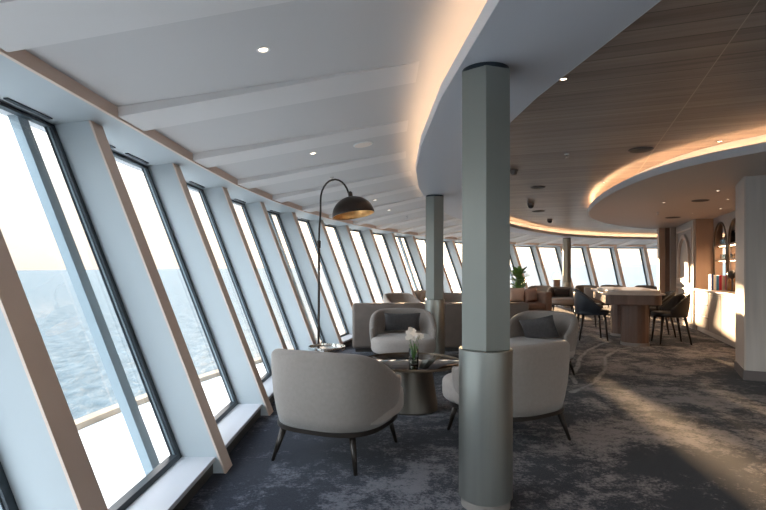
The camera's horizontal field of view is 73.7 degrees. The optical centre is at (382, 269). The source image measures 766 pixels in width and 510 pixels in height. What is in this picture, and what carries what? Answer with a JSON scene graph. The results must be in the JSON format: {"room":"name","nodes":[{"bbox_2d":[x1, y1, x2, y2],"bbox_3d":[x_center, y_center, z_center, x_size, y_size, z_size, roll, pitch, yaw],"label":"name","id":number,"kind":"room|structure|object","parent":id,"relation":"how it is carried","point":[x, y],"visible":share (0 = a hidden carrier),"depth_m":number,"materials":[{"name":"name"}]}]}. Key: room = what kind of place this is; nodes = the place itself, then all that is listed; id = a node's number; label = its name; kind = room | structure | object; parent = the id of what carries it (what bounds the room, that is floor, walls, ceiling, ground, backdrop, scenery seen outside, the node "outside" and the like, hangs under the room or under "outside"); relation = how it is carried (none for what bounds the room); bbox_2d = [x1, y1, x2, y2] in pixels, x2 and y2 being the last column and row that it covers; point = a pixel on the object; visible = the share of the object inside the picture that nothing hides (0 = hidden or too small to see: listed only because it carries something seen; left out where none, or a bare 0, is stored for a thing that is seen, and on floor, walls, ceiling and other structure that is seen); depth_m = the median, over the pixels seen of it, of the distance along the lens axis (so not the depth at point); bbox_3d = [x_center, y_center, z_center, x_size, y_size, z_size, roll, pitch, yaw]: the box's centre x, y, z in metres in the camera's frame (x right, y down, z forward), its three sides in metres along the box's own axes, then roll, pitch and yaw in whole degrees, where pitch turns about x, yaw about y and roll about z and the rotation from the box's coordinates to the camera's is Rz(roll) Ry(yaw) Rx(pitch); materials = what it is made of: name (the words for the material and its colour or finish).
{"room":"ship interior","nodes":[
{"label":"ship interior","id":0,"kind":"room"},
{"bbox_2d":[0,109,325,226],"bbox_3d":[8.256,-1.308,9.594,21.262,0.685,26.022,0,0,0],"label":"wall","id":1,"kind":"structure","parent":0,"point":[2,112],"depth_m":3.58,"materials":[{"name":"white paint"}]},
{"bbox_2d":[0,462,18,509],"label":"window","id":2,"kind":"structure","parent":1,"relation":"in","point":[7,500],"depth_m":2.00,"materials":[{"name":"grey metal"}]},
{"bbox_2d":[0,229,107,509],"bbox_3d":[-1.649,0.163,2.097,1.217,2.375,0.148,0,0,0],"label":"window pillar","id":3,"kind":"structure","parent":1,"relation":"attached to","point":[45,462],"depth_m":2.03,"materials":[{"name":"grey paint"}]},
{"bbox_2d":[7,115,159,474],"bbox_3d":[-1.828,0.290,3.229,1.166,2.880,0.103,0,0,0],"label":"trim","id":4,"kind":"structure","parent":1,"relation":"attached to","point":[22,130],"depth_m":3.18,"materials":[{"name":"grey"}]},
{"bbox_2d":[0,98,214,509],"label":"window","id":5,"kind":"structure","parent":1,"relation":"in","point":[171,485],"depth_m":3.33,"materials":[{"name":"grey"}]},
{"bbox_2d":[54,120,231,473],"bbox_3d":[-1.650,0.163,3.460,1.217,2.375,0.150,0,0,0],"label":"window pillar","id":6,"kind":"structure","parent":1,"relation":"attached to","point":[87,149],"depth_m":3.39,"materials":[{"name":"grey paint"}]},
{"bbox_2d":[0,0,295,51],"bbox_3d":[-0.760,-1.204,2.217,2.004,0.367,0.380,0,0,0],"label":"beam","id":7,"kind":"structure","parent":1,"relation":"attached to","point":[24,24],"depth_m":2.27,"materials":[{"name":"grey paint"}]},
{"bbox_2d":[109,144,261,453],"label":"window","id":8,"kind":"structure","parent":1,"relation":"in","point":[234,420],"depth_m":4.69,"materials":[{"name":"grey"}]},
{"bbox_2d":[147,163,272,415],"bbox_3d":[-1.656,0.163,4.812,1.218,2.375,0.158,0,0,0],"label":"trim","id":9,"kind":"structure","parent":1,"relation":"attached to","point":[169,181],"depth_m":4.74,"materials":[{"name":"grey paint"}]},
{"bbox_2d":[186,181,274,403],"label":"window","id":10,"kind":"structure","parent":1,"relation":"in","point":[266,378],"depth_m":6.03,"materials":[{"name":"grey"}]},
{"bbox_2d":[203,187,286,368],"bbox_3d":[-1.618,0.163,6.143,1.224,2.375,0.218,0,0,0],"label":"trim","id":11,"kind":"structure","parent":1,"relation":"attached to","point":[234,240],"depth_m":6.08,"materials":[{"name":"grey paint"}]},
{"bbox_2d":[232,199,297,349],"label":"window","id":12,"kind":"structure","parent":1,"relation":"in","point":[243,206],"depth_m":7.37,"materials":[{"name":"grey metal"}]},
{"bbox_2d":[118,61,418,130],"bbox_3d":[-0.760,-1.204,3.582,2.005,0.367,0.385,0,0,0],"label":"beam","id":13,"kind":"structure","parent":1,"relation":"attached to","point":[153,115],"depth_m":3.52,"materials":[{"name":"grey paint"}]},
{"bbox_2d":[245,202,315,350],"bbox_3d":[-1.485,0.163,7.457,1.225,2.375,0.304,0,0,0],"label":"trim","id":14,"kind":"structure","parent":1,"relation":"attached to","point":[258,214],"depth_m":7.40,"materials":[{"name":"grey paint"}]},
{"bbox_2d":[193,120,407,167],"bbox_3d":[-0.765,-1.204,4.924,2.008,0.367,0.401,0,0,0],"label":"ceiling beam","id":15,"kind":"structure","parent":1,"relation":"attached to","point":[219,157],"depth_m":4.85,"materials":[{"name":"grey paint"}]},
{"bbox_2d":[267,210,335,352],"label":"window","id":16,"kind":"structure","parent":1,"relation":"in","point":[272,213],"depth_m":8.68,"materials":[{"name":"grey"}]},
{"bbox_2d":[279,212,344,349],"bbox_3d":[-1.258,0.163,8.759,1.221,2.375,0.388,0,0,0],"label":"trim","id":17,"kind":"structure","parent":1,"relation":"attached to","point":[329,329],"depth_m":8.70,"materials":[{"name":"grey paint"}]},
{"bbox_2d":[237,151,405,188],"bbox_3d":[-0.723,-1.204,6.210,2.023,0.367,0.502,0,0,0],"label":"ceiling beam","id":18,"kind":"structure","parent":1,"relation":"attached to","point":[279,177],"depth_m":6.12,"materials":[{"name":"grey paint"}]},
{"bbox_2d":[297,217,351,346],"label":"window","id":19,"kind":"structure","parent":1,"relation":"in","point":[346,338],"depth_m":9.92,"materials":[{"name":"grey"}]},
{"bbox_2d":[0,48,656,246],"bbox_3d":[8.357,-1.059,9.304,20.302,0.102,25.442,0,0,0],"label":"trim","id":20,"kind":"structure","parent":1,"relation":"attached to","point":[25,59],"depth_m":3.34,"materials":[{"name":"beige"}]},
{"bbox_2d":[309,220,352,333],"bbox_3d":[-0.938,0.163,10.041,1.210,2.375,0.470,0,0,0],"label":"trim","id":21,"kind":"structure","parent":1,"relation":"attached to","point":[327,252],"depth_m":9.98,"materials":[{"name":"grey paint"}]},
{"bbox_2d":[272,171,411,202],"bbox_3d":[-0.587,-1.204,7.460,2.037,0.367,0.642,0,0,0],"label":"ceiling beam","id":22,"kind":"structure","parent":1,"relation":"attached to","point":[284,197],"depth_m":7.39,"materials":[{"name":"grey paint"}]},
{"bbox_2d":[325,225,362,302],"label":"window","id":23,"kind":"structure","parent":1,"relation":"in","point":[331,226],"depth_m":11.26,"materials":[{"name":"grey"}]},
{"bbox_2d":[336,225,375,302],"bbox_3d":[-0.527,0.163,11.299,1.194,2.375,0.546,0,0,0],"label":"trim","id":24,"kind":"structure","parent":1,"relation":"attached to","point":[346,238],"depth_m":11.27,"materials":[{"name":"grey paint"}]},
{"bbox_2d":[302,185,418,211],"bbox_3d":[-0.363,-1.204,8.698,2.039,0.367,0.779,0,0,0],"label":"ceiling beam","id":25,"kind":"structure","parent":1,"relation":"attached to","point":[315,207],"depth_m":8.64,"materials":[{"name":"grey paint"}]},
{"bbox_2d":[349,228,382,300],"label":"window","id":26,"kind":"structure","parent":1,"relation":"in","point":[354,230],"depth_m":12.51,"materials":[{"name":"grey"}]},
{"bbox_2d":[361,230,393,294],"bbox_3d":[-0.035,0.163,12.531,1.175,2.375,0.612,0,0,0],"label":"trim","id":27,"kind":"structure","parent":1,"relation":"attached to","point":[368,236],"depth_m":12.52,"materials":[{"name":"grey paint"}]},
{"bbox_2d":[329,196,425,218],"bbox_3d":[-0.050,-1.204,9.916,2.032,0.367,0.912,0,0,0],"label":"ceiling beam","id":28,"kind":"structure","parent":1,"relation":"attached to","point":[392,204],"depth_m":9.77,"materials":[{"name":"grey paint"}]},
{"bbox_2d":[373,232,403,292],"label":"window","id":29,"kind":"structure","parent":1,"relation":"in","point":[383,237],"depth_m":13.73,"materials":[{"name":"grey"}]},
{"bbox_2d":[353,206,425,224],"bbox_3d":[0.350,-1.204,11.113,2.015,0.367,1.034,0,0,0],"label":"ceiling beam","id":30,"kind":"structure","parent":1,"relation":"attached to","point":[391,215],"depth_m":11.13,"materials":[{"name":"grey paint"}]},
{"bbox_2d":[384,233,415,295],"bbox_3d":[0.527,0.163,13.735,1.153,2.375,0.672,0,0,0],"label":"trim","id":31,"kind":"structure","parent":1,"relation":"attached to","point":[407,287],"depth_m":13.72,"materials":[{"name":"grey paint"}]},
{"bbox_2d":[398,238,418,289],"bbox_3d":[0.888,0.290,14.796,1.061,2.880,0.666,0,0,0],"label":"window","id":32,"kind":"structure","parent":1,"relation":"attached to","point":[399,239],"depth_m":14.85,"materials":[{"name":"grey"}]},
{"bbox_2d":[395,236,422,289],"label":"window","id":33,"kind":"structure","parent":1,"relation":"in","point":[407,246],"depth_m":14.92,"materials":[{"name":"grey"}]},
{"bbox_2d":[376,213,445,228],"bbox_3d":[0.829,-1.204,12.293,1.992,0.367,1.139,0,0,0],"label":"ceiling beam","id":34,"kind":"structure","parent":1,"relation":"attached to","point":[393,224],"depth_m":12.37,"materials":[{"name":"grey paint"}]},
{"bbox_2d":[405,236,425,289],"bbox_3d":[1.158,0.163,14.905,1.128,2.375,0.730,0,0,0],"label":"trim","id":35,"kind":"structure","parent":1,"relation":"attached to","point":[411,241],"depth_m":14.93,"materials":[{"name":"grey paint"}]},
{"bbox_2d":[398,218,459,232],"bbox_3d":[1.376,-1.204,13.447,1.963,0.367,1.235,0,0,0],"label":"ceiling beam","id":36,"kind":"structure","parent":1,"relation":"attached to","point":[413,228],"depth_m":13.55,"materials":[{"name":"grey paint"}]},
{"bbox_2d":[418,224,461,235],"bbox_3d":[1.988,-1.204,14.568,1.928,0.367,1.326,0,0,0],"label":"trim","id":37,"kind":"structure","parent":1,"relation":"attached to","point":[458,225],"depth_m":14.59,"materials":[{"name":"grey paint"}]},
{"bbox_2d":[444,267,452,292],"bbox_3d":[1.855,0.163,16.036,1.098,2.375,0.785,0,0,0],"label":"trim","id":38,"kind":"structure","parent":1,"relation":"attached to","point":[447,286],"depth_m":15.90,"materials":[{"name":"grey paint"}]},
{"bbox_2d":[444,241,461,292],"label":"window","id":39,"kind":"structure","parent":1,"relation":"in","point":[445,241],"depth_m":17.17,"materials":[{"name":"grey metal"}]},
{"bbox_2d":[446,241,461,286],"bbox_3d":[2.616,0.163,17.126,1.065,2.375,0.838,0,0,0],"label":"trim","id":40,"kind":"structure","parent":1,"relation":"attached to","point":[451,245],"depth_m":17.17,"materials":[{"name":"grey paint"}]},
{"bbox_2d":[416,0,601,239],"bbox_3d":[8.730,-1.194,8.231,16.758,0.089,23.297,0,0,0],"label":"trim","id":41,"kind":"structure","parent":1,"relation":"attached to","point":[490,5],"depth_m":2.86,"materials":[{"name":"white paint"}]},
{"bbox_2d":[510,245,527,288],"bbox_3d":[5.330,0.163,19.923,0.834,2.375,1.068,0,0,0],"label":"trim","id":42,"kind":"structure","parent":1,"relation":"attached to","point":[513,252],"depth_m":20.04,"materials":[{"name":"grey paint"}]},
{"bbox_2d":[515,246,541,284],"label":"window","id":43,"kind":"structure","parent":1,"relation":"in","point":[515,246],"depth_m":20.76,"materials":[{"name":"grey metal"}]},
{"bbox_2d":[516,236,545,243],"bbox_3d":[5.950,-1.204,19.276,1.488,0.367,1.843,0,0,0],"label":"trim","id":44,"kind":"structure","parent":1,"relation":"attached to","point":[540,237],"depth_m":19.58,"materials":[{"name":"grey paint"}]},
{"bbox_2d":[531,246,549,285],"bbox_3d":[6.424,0.163,20.611,0.716,2.375,1.134,0,0,0],"label":"trim","id":45,"kind":"structure","parent":1,"relation":"attached to","point":[540,266],"depth_m":20.64,"materials":[{"name":"grey paint"}]},
{"bbox_2d":[539,238,562,244],"bbox_3d":[6.958,-1.204,19.892,1.304,0.367,1.937,0,0,0],"label":"trim","id":46,"kind":"structure","parent":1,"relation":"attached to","point":[557,239],"depth_m":20.28,"materials":[{"name":"grey paint"}]},
{"bbox_2d":[556,246,573,287],"bbox_3d":[7.594,0.163,21.159,0.588,2.375,1.183,0,0,0],"label":"trim","id":47,"kind":"structure","parent":1,"relation":"attached to","point":[560,248],"depth_m":21.37,"materials":[{"name":"grey paint"}]},
{"bbox_2d":[573,247,591,284],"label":"window","id":48,"kind":"structure","parent":1,"relation":"in","point":[573,247],"depth_m":21.78,"materials":[{"name":"grey metal"}]},
{"bbox_2d":[583,247,598,286],"bbox_3d":[8.823,0.163,21.558,0.450,2.375,1.213,0,0,0],"label":"trim","id":49,"kind":"structure","parent":1,"relation":"attached to","point":[586,250],"depth_m":21.60,"materials":[{"name":"grey paint"}]},
{"bbox_2d":[589,240,611,245],"bbox_3d":[9.164,-1.204,20.729,0.880,0.367,2.034,0,0,0],"label":"trim","id":50,"kind":"structure","parent":1,"relation":"attached to","point":[602,241],"depth_m":21.23,"materials":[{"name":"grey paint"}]},
{"bbox_2d":[593,248,618,284],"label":"window","id":51,"kind":"structure","parent":1,"relation":"in","point":[593,248],"depth_m":22.10,"materials":[{"name":"grey metal"}]},
{"bbox_2d":[510,0,723,238],"bbox_3d":[8.833,-1.194,7.934,15.775,0.089,22.702,0,0,0],"label":"trim","id":52,"kind":"structure","parent":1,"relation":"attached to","point":[511,225],"depth_m":16.63,"materials":[{"name":"white paint"}]},
{"bbox_2d":[611,247,625,286],"bbox_3d":[10.092,0.163,21.802,0.306,2.375,1.225,0,0,0],"label":"trim","id":53,"kind":"structure","parent":1,"relation":"attached to","point":[616,259],"depth_m":21.81,"materials":[{"name":"grey paint"}]},
{"bbox_2d":[616,240,639,245],"bbox_3d":[10.328,-1.204,20.937,0.646,0.367,2.037,0,0,0],"label":"trim","id":54,"kind":"structure","parent":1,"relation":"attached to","point":[629,241],"depth_m":21.42,"materials":[{"name":"grey paint"}]},
{"bbox_2d":[617,248,647,284],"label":"window","id":55,"kind":"structure","parent":1,"relation":"in","point":[617,248],"depth_m":22.23,"materials":[{"name":"grey metal"}]},
{"bbox_2d":[641,247,654,285],"bbox_3d":[11.380,0.163,21.888,0.158,2.375,1.218,0,0,0],"label":"trim","id":56,"kind":"structure","parent":1,"relation":"attached to","point":[644,251],"depth_m":21.91,"materials":[{"name":"grey paint"}]},
{"bbox_2d":[588,142,765,228],"bbox_3d":[8.152,-1.194,9.200,9.704,0.092,13.600,0,0,0],"label":"trim","id":57,"kind":"structure","parent":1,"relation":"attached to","point":[758,147],"depth_m":5.70,"materials":[{"name":"white paint"}]},
{"bbox_2d":[632,134,765,176],"bbox_3d":[8.304,-1.273,9.202,9.508,0.194,13.105,0,0,0],"label":"led strip light","id":58,"kind":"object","parent":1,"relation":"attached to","point":[762,138],"depth_m":5.59,"materials":[{"name":"white paint"}]},
{"bbox_2d":[268,213,316,343],"bbox_3d":[-1.480,0.290,8.572,1.162,2.880,0.335,0,0,0],"label":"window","id":59,"kind":"structure","parent":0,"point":[270,215],"depth_m":8.58,"materials":[{"name":"grey metal"}]},
{"bbox_2d":[0,54,724,247],"bbox_3d":[8.279,-0.995,9.527,21.039,0.070,25.888,0,0,0],"label":"ceiling","id":60,"kind":"structure","parent":0,"point":[19,84],"depth_m":3.69,"materials":[{"name":"grey paint"}]},
{"bbox_2d":[24,0,724,244],"bbox_3d":[8.358,-1.297,9.299,20.287,0.431,25.432,0,0,0],"label":"ceiling","id":61,"kind":"structure","parent":0,"point":[305,38],"depth_m":3.16,"materials":[{"name":"grey paint"}]},
{"bbox_2d":[256,46,269,52],"bbox_3d":[-0.677,-1.245,2.887,0.080,0.018,0.080,0,0,0],"label":"recessed light","id":62,"kind":"object","parent":61,"relation":"in","point":[262,49],"visible":1,"depth_m":2.88,"materials":[{"name":"white"}]},
{"bbox_2d":[353,141,372,147],"bbox_3d":[-0.208,-1.312,5.348,0.210,0.044,0.210,0,0,1],"label":"ceiling speaker","id":63,"kind":"object","parent":61,"relation":"attached to","point":[364,143],"visible":1,"depth_m":5.32,"materials":[{"name":"white"}]},
{"bbox_2d":[183,305,765,509],"bbox_3d":[8.435,1.410,7.288,19.560,0.120,28.576,0,0,0],"label":"floor","id":64,"kind":"structure","parent":0,"point":[672,424],"depth_m":3.76,"materials":[{"name":"carpet"}]},
{"bbox_2d":[308,343,344,351],"bbox_3d":[-0.585,1.069,5.300,0.380,0.562,0.380,0,0,0],"label":"side table","id":65,"kind":"object","parent":64,"relation":"on","point":[326,347],"visible":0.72,"depth_m":5.30,"materials":[{"name":"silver metal"}]},
{"bbox_2d":[271,348,403,475],"bbox_3d":[-0.323,0.950,3.839,0.910,0.809,0.945,0,0,24],"label":"armchair","id":66,"kind":"object","parent":64,"relation":"on","point":[324,394],"visible":1,"depth_m":3.41,"materials":[{"name":"beige fabric"}]},
{"bbox_2d":[317,179,373,351],"bbox_3d":[-0.468,0.183,5.483,0.754,2.335,0.455,0,0,0],"label":"floor lamp","id":67,"kind":"object","parent":64,"relation":"on","point":[350,207],"visible":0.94,"depth_m":5.49,"materials":[{"name":"black metal"}]},
{"bbox_2d":[383,293,421,302],"bbox_3d":[0.501,0.950,11.963,0.910,0.809,0.945,0,0,-30],"label":"armchair","id":68,"kind":"object","parent":64,"relation":"on","point":[387,297],"visible":0.3,"depth_m":12.30,"materials":[{"name":"beige fabric"}]},
{"bbox_2d":[369,308,436,354],"bbox_3d":[0.270,0.950,6.907,0.910,0.809,0.945,0,0,0],"label":"armchair","id":69,"kind":"object","parent":64,"relation":"on","point":[382,341],"visible":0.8,"depth_m":6.80,"materials":[{"name":"beige fabric"}]},
{"bbox_2d":[385,313,419,330],"bbox_3d":[0.270,0.725,7.120,0.500,0.292,0.188,0,0,0],"label":"pillow","id":70,"kind":"object","parent":69,"relation":"on","point":[393,321],"visible":0.98,"depth_m":7.07,"materials":[{"name":"grey fabric"}]},
{"bbox_2d":[368,352,458,415],"bbox_3d":[0.275,1.117,5.000,0.992,0.466,0.992,0,0,0],"label":"coffee table","id":71,"kind":"object","parent":64,"relation":"on","point":[417,380],"visible":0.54,"depth_m":4.79,"materials":[{"name":"grey metal"}]},
{"bbox_2d":[405,327,423,364],"bbox_3d":[0.295,0.710,4.770,0.178,0.350,0.101,0,0,0],"label":"flower vase","id":72,"kind":"object","parent":71,"relation":"on","point":[410,332],"visible":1,"depth_m":4.76,"materials":[{"name":"clear glass"}]},
{"bbox_2d":[414,290,425,302],"bbox_3d":[1.093,0.950,13.458,0.910,0.809,0.945,0,0,10],"label":"armchair","id":73,"kind":"object","parent":64,"relation":"on","point":[420,294],"visible":0.07,"depth_m":13.85,"materials":[{"name":"beige fabric"}]},
{"bbox_2d":[425,194,444,354],"bbox_3d":[0.800,0.101,7.900,0.306,2.499,0.306,0,0,0],"label":"column","id":74,"kind":"structure","parent":64,"relation":"on","point":[434,301],"depth_m":7.78,"materials":[{"name":"silver metal"}]},
{"bbox_2d":[352,302,528,351],"bbox_3d":[0.950,0.950,8.850,2.950,0.800,0.840,0,0,-3],"label":"sofa","id":75,"kind":"object","parent":64,"relation":"on","point":[362,313],"visible":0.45,"depth_m":8.42,"materials":[{"name":"grey fabric"}]},
{"bbox_2d":[444,292,461,302],"bbox_3d":[1.667,0.950,11.958,0.910,0.809,0.945,0,0,-10],"label":"armchair","id":76,"kind":"object","parent":64,"relation":"on","point":[450,297],"visible":0.08,"depth_m":12.34,"materials":[{"name":"beige fabric"}]},
{"bbox_2d":[459,62,512,509],"bbox_3d":[0.592,0.101,2.950,0.306,2.499,0.306,0,0,0],"label":"column","id":77,"kind":"structure","parent":64,"relation":"on","point":[485,352],"depth_m":2.83,"materials":[{"name":"silver metal"}]},
{"bbox_2d":[442,340,570,440],"bbox_3d":[0.997,0.950,4.206,0.910,0.809,0.945,0,0,-32],"label":"armchair","id":78,"kind":"object","parent":64,"relation":"on","point":[540,370],"visible":0.62,"depth_m":3.80,"materials":[{"name":"beige fabric"}]},
{"bbox_2d":[510,266,530,287],"bbox_3d":[4.414,0.604,16.473,0.776,1.492,0.801,0,0,0],"label":"potted plant","id":79,"kind":"object","parent":64,"relation":"on","point":[520,282],"visible":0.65,"depth_m":16.49,"materials":[{"name":"green plant"}]},
{"bbox_2d":[512,290,551,310],"bbox_3d":[3.661,0.970,14.295,1.850,0.760,0.910,0,0,-8],"label":"sofa","id":80,"kind":"object","parent":64,"relation":"on","point":[543,302],"visible":0.21,"depth_m":13.98,"materials":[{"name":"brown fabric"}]},
{"bbox_2d":[510,287,524,301],"bbox_3d":[3.746,0.695,14.332,0.460,0.441,0.230,0,0,-8],"label":"pillow","id":81,"kind":"object","parent":80,"relation":"on","point":[516,294],"visible":0.88,"depth_m":14.27,"materials":[{"name":"beige fabric"}]},
{"bbox_2d":[525,287,536,301],"bbox_3d":[4.159,0.695,14.340,0.427,0.474,0.206,0,0,-8],"label":"pillow","id":82,"kind":"object","parent":80,"relation":"on","point":[530,294],"visible":1,"depth_m":14.28,"materials":[{"name":"beige fabric"}]},
{"bbox_2d":[524,302,544,309],"bbox_3d":[4.034,0.994,14.229,0.714,0.168,0.675,0,0,-8],"label":"seat cushion","id":83,"kind":"object","parent":80,"relation":"on","point":[532,305],"depth_m":13.93,"materials":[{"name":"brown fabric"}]},
{"bbox_2d":[527,285,551,291],"bbox_3d":[5.435,0.950,17.660,0.910,0.809,0.945,0,0,20],"label":"armchair","id":84,"kind":"object","parent":64,"relation":"on","point":[543,288],"visible":0.17,"depth_m":18.00,"materials":[{"name":"beige fabric"}]},
{"bbox_2d":[510,311,577,374],"bbox_3d":[1.953,0.950,6.467,0.910,0.809,0.945,0,0,40],"label":"armchair","id":85,"kind":"object","parent":64,"relation":"on","point":[566,324],"visible":0.48,"depth_m":6.59,"materials":[{"name":"beige fabric"}]},
{"bbox_2d":[519,315,559,337],"bbox_3d":[2.003,0.750,6.559,0.517,0.412,0.204,0,0,40],"label":"pillow","id":86,"kind":"object","parent":85,"relation":"on","point":[543,327],"visible":0.93,"depth_m":6.49,"materials":[{"name":"grey fabric"}]},
{"bbox_2d":[547,287,573,312],"bbox_3d":[5.729,0.950,16.309,0.910,0.809,0.945,0,0,15],"label":"armchair","id":87,"kind":"object","parent":64,"relation":"on","point":[556,300],"visible":0.58,"depth_m":15.98,"materials":[{"name":"beige fabric"}]},
{"bbox_2d":[554,288,569,295],"bbox_3d":[5.792,0.720,16.543,0.500,0.292,0.188,0,0,15],"label":"pillow","id":88,"kind":"object","parent":87,"relation":"on","point":[557,292],"visible":1,"depth_m":16.49,"materials":[{"name":"black fabric"}]},
{"bbox_2d":[562,238,570,307],"bbox_3d":[6.620,0.101,18.400,0.306,2.499,0.306,0,0,0],"label":"column","id":89,"kind":"structure","parent":64,"relation":"on","point":[566,282],"depth_m":18.28,"materials":[{"name":"silver metal"}]},
{"bbox_2d":[572,288,601,326],"bbox_3d":[4.727,0.889,11.849,0.615,0.928,0.620,0,0,10],"label":"bar chair","id":90,"kind":"object","parent":64,"relation":"on","point":[573,289],"visible":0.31,"depth_m":11.74,"materials":[{"name":"blue leather"}]},
{"bbox_2d":[575,285,603,308],"bbox_3d":[7.354,0.950,18.158,0.910,0.809,0.945,0,0,-5],"label":"armchair","id":91,"kind":"object","parent":64,"relation":"on","point":[579,287],"visible":0.2,"depth_m":18.53,"materials":[{"name":"beige fabric"}]},
{"bbox_2d":[574,292,608,340],"bbox_3d":[4.047,0.889,9.949,0.615,0.928,0.620,0,0,8],"label":"bar chair","id":92,"kind":"object","parent":64,"relation":"on","point":[584,305],"visible":0.99,"depth_m":9.73,"materials":[{"name":"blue leather"}]},
{"bbox_2d":[584,287,610,308],"bbox_3d":[7.087,0.950,16.621,0.945,0.809,0.910,0,0,-30],"label":"armchair","id":93,"kind":"object","parent":64,"relation":"on","point":[587,290],"visible":0.34,"depth_m":16.38,"materials":[{"name":"beige fabric"}]},
{"bbox_2d":[591,287,665,345],"bbox_3d":[4.700,0.850,9.970,1.000,1.000,2.500,0,0,17],"label":"bar table","id":94,"kind":"object","parent":64,"relation":"on","point":[629,305],"visible":1,"depth_m":9.05,"materials":[{"name":"stone"}]},
{"bbox_2d":[649,291,675,337],"bbox_3d":[5.653,0.889,10.502,0.615,0.928,0.620,0,0,14],"label":"bar chair","id":95,"kind":"object","parent":64,"relation":"on","point":[669,294],"visible":0.44,"depth_m":10.31,"materials":[{"name":"black leather"}]},
{"bbox_2d":[651,293,691,344],"bbox_3d":[5.323,0.889,9.451,0.615,0.928,0.620,0,0,10],"label":"bar chair","id":96,"kind":"object","parent":64,"relation":"on","point":[678,306],"visible":1,"depth_m":9.26,"materials":[{"name":"black leather"}]},
{"bbox_2d":[693,288,734,346],"bbox_3d":[6.342,0.882,9.152,2.034,0.935,4.730,0,0,0],"label":"bar counter","id":97,"kind":"object","parent":64,"relation":"on","point":[714,309],"depth_m":9.86,"materials":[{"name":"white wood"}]},
{"bbox_2d":[693,288,734,296],"bbox_3d":[6.341,0.434,9.153,0.385,0.039,4.895,0,0,20],"label":"countertop","id":98,"kind":"structure","parent":97,"relation":"on","point":[723,292],"depth_m":9.86,"materials":[{"name":"stone"}]},
{"bbox_2d":[727,270,734,290],"bbox_3d":[6.840,0.209,10.006,0.170,0.410,0.170,0,0,0],"label":"ornament","id":99,"kind":"object","parent":97,"relation":"on","point":[731,274],"visible":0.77,"depth_m":9.98,"materials":[{"name":"brown metal"}]},
{"bbox_2d":[734,175,765,381],"bbox_3d":[5.196,0.101,6.314,1.546,2.498,1.330,0,0,0],"label":"column","id":100,"kind":"structure","parent":64,"relation":"on","point":[750,192],"depth_m":6.25,"materials":[{"name":"white paint"}]},
{"bbox_3d":[6.450,1.020,18.950,0.520,0.660,0.520,0,0,0],"label":"side table","id":101,"kind":"object","parent":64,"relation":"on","visible":0},
{"bbox_2d":[553,273,560,286],"bbox_3d":[6.450,0.405,18.950,0.260,0.570,0.260,0,0,0],"label":"table lamp","id":102,"kind":"object","parent":101,"relation":"on","point":[556,282],"visible":0.88,"depth_m":18.85,"materials":[{"name":"white fabric"}]},
{"bbox_2d":[416,0,765,239],"bbox_3d":[8.800,-1.395,6.438,16.090,0.050,26.076,0,0,0],"label":"ceiling","id":103,"kind":"structure","parent":0,"point":[686,76],"depth_m":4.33,"materials":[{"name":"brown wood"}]},
{"bbox_2d":[628,147,653,152],"bbox_3d":[2.933,-1.363,5.810,0.260,0.013,0.260,0,0,0],"label":"ceiling speaker","id":104,"kind":"object","parent":103,"relation":"attached to","point":[639,149],"visible":1,"depth_m":5.79,"materials":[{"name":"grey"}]},
{"bbox_2d":[657,211,734,329],"bbox_3d":[6.970,0.101,10.407,2.644,2.498,7.743,0,0,0],"label":"wall","id":105,"kind":"structure","parent":0,"point":[687,253],"depth_m":11.81,"materials":[{"name":"paint"}]},
{"label":"outside","id":106,"kind":"structure","parent":0,"visible":0},
{"bbox_2d":[78,362,266,507],"bbox_3d":[7.759,1.810,9.739,22.634,0.120,26.312,0,0,0],"label":"deck","id":107,"kind":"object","parent":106,"point":[108,444],"visible":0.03,"depth_m":5.09,"materials":[{"name":"white"}]},
{"bbox_2d":[74,341,321,429],"bbox_3d":[7.742,1.780,9.789,22.799,0.240,26.412,0,0,0],"label":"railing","id":108,"kind":"object","parent":107,"relation":"on","point":[107,412],"visible":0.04,"depth_m":6.15,"materials":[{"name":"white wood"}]},
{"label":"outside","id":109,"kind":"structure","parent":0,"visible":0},
{"bbox_2d":[16,263,724,419],"bbox_3d":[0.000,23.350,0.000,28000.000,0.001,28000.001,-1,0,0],"label":"sea","id":110,"kind":"structure","parent":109,"point":[53,301],"depth_m":254.74,"materials":[{"name":"liquid"}]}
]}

